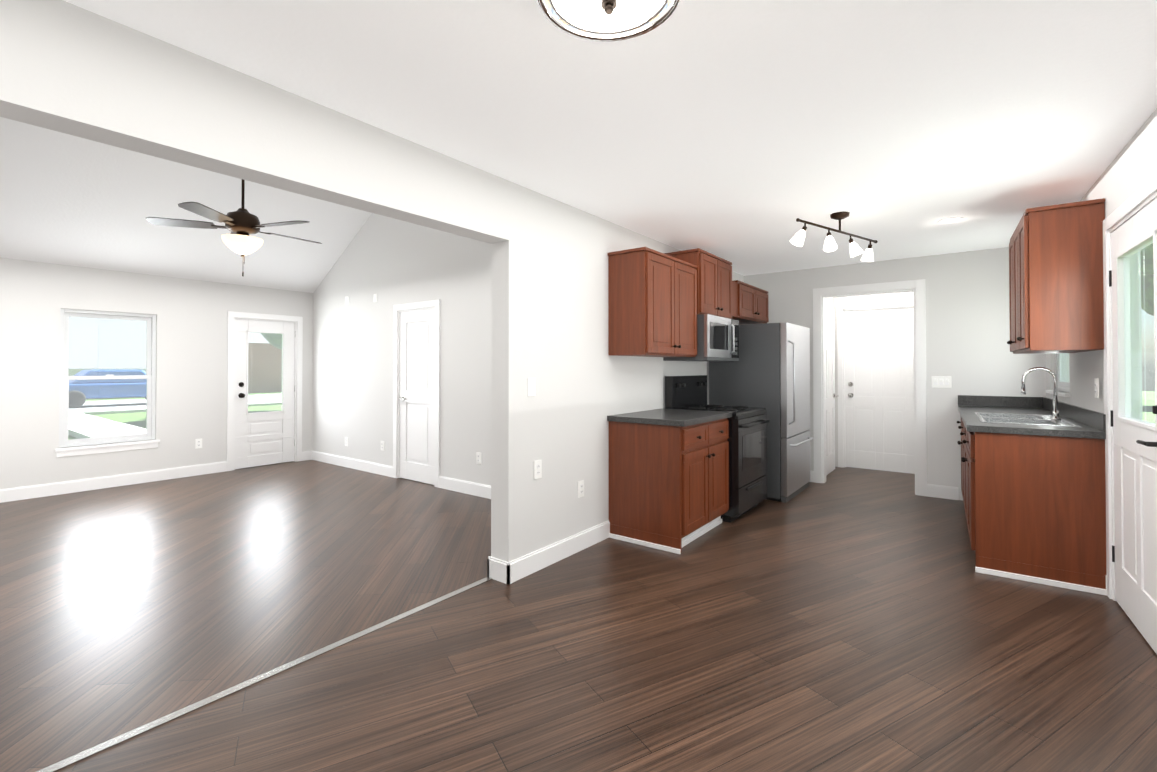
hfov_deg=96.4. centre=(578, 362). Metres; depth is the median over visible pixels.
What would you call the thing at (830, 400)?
open door
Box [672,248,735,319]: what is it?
upper cabinet
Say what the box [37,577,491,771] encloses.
transition strip
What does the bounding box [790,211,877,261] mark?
track light
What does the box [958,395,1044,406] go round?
backsplash
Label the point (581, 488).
outlet
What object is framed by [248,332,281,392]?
house
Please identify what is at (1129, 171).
wall
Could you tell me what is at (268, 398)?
street
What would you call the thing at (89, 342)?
sky
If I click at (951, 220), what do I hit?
recessed light
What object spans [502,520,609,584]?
baseboard
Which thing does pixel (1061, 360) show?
kitchen window
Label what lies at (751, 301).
upper cabinet
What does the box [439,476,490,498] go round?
baseboard
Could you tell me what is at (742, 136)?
ceiling
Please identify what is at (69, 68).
wall
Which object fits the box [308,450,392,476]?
baseboard
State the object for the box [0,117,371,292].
ceiling
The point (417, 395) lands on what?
interior door
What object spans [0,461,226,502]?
baseboard
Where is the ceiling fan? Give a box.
[146,179,321,276]
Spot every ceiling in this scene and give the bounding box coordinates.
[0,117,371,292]
[64,0,1156,275]
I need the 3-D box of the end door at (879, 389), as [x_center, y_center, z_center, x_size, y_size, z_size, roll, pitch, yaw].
[3.766,0.336,6.485,0.780,2.030,0.134,0,-1,37]
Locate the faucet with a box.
[1021,367,1060,419]
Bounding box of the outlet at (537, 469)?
[534,460,541,478]
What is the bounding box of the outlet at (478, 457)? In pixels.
[476,452,480,463]
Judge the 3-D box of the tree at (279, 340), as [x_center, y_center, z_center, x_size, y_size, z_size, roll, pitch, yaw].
[-9.022,-1.334,18.920,4.840,6.151,4.780,0,-1,37]
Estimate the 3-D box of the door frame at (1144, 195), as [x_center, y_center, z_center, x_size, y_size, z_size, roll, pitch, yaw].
[2.759,0.251,2.494,0.169,2.130,1.040,0,-1,37]
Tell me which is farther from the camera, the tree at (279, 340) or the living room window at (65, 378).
the tree at (279, 340)
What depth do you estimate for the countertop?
3.23 m
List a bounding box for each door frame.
[227,311,302,470]
[393,299,439,487]
[837,300,913,467]
[1103,172,1156,600]
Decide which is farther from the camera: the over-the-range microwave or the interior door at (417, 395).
the interior door at (417, 395)
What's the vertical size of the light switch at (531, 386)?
0.115 m
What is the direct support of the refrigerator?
on the floor
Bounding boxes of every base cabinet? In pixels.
[607,408,731,553]
[957,423,1106,595]
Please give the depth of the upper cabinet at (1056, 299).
3.07 m
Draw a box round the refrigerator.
[709,322,812,502]
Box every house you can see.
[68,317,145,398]
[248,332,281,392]
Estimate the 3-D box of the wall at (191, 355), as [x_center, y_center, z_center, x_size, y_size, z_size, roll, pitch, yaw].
[-5.568,0.628,5.026,0.120,3.430,6.070,0,-1,37]
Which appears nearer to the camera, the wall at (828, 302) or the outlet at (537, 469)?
the outlet at (537, 469)
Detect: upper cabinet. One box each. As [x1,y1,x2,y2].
[608,247,699,356]
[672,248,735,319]
[736,280,768,324]
[1007,198,1104,353]
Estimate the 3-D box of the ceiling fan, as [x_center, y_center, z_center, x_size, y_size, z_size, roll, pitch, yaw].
[-2.811,-1.597,4.416,1.276,1.747,1.235,0,-1,37]
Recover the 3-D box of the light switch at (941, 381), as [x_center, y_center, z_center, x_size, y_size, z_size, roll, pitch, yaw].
[3.602,0.194,5.137,0.162,0.115,0.013,0,-1,37]
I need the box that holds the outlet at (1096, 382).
[1094,378,1098,397]
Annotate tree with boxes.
[261,333,281,349]
[1141,243,1153,273]
[1141,272,1153,315]
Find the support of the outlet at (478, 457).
attached to the wall at (389, 262)
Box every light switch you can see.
[528,378,535,395]
[931,376,950,387]
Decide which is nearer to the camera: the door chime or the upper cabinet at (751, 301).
the upper cabinet at (751, 301)
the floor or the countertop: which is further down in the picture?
the floor
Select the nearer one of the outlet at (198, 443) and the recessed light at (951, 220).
the recessed light at (951, 220)
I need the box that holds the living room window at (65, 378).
[55,308,159,456]
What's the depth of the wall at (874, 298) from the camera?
6.71 m
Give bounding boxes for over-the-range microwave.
[663,314,738,360]
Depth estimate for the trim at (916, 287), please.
5.48 m
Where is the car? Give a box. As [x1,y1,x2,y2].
[69,370,146,407]
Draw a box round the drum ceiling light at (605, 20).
[536,0,680,41]
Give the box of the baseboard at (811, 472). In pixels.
[809,471,813,481]
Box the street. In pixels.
[68,394,281,438]
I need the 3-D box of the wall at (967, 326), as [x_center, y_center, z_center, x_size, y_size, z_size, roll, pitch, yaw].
[3.198,0.638,5.523,3.145,3.420,0.120,0,-1,37]
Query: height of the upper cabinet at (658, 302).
0.787 m
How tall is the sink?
0.191 m
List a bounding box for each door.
[235,319,294,468]
[399,309,434,484]
[826,306,838,474]
[845,307,914,473]
[1109,198,1156,653]
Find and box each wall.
[0,0,743,561]
[0,257,312,488]
[312,213,491,485]
[744,247,1045,500]
[825,298,832,307]
[833,292,913,466]
[1046,108,1156,412]
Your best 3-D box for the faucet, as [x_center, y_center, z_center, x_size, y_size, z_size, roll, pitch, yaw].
[3.246,0.213,3.639,0.211,0.366,0.099,0,-1,37]
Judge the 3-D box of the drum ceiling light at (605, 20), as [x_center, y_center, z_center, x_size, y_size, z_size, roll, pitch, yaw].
[0.080,-1.013,1.353,0.394,0.206,0.394,0,-1,37]
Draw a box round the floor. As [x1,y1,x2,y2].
[0,460,1156,771]
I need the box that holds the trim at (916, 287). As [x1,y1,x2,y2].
[813,279,926,495]
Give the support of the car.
on the street
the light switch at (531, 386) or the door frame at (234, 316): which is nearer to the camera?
the light switch at (531, 386)
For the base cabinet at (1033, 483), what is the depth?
3.11 m
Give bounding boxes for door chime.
[345,296,348,304]
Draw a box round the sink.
[973,411,1080,426]
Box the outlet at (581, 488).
[578,480,583,497]
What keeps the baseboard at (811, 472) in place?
attached to the wall at (967, 326)
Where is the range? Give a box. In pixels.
[665,375,768,522]
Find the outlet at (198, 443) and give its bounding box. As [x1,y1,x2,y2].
[195,438,201,448]
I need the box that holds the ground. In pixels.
[68,391,1154,439]
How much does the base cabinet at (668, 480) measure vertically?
0.925 m
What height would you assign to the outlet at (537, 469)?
0.115 m
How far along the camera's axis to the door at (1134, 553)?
2.60 m
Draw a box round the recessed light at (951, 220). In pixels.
[937,217,964,223]
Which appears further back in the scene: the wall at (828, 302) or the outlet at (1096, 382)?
the wall at (828, 302)
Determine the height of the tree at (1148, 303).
8.469 m
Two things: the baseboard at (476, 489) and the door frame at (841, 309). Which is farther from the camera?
the door frame at (841, 309)
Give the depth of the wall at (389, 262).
6.17 m
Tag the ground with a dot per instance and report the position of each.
(142, 417)
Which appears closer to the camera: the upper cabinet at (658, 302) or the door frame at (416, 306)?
the upper cabinet at (658, 302)
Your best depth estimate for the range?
4.56 m
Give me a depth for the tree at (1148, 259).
7.82 m
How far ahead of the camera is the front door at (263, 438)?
6.82 m
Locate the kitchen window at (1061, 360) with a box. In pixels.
[1046,353,1070,396]

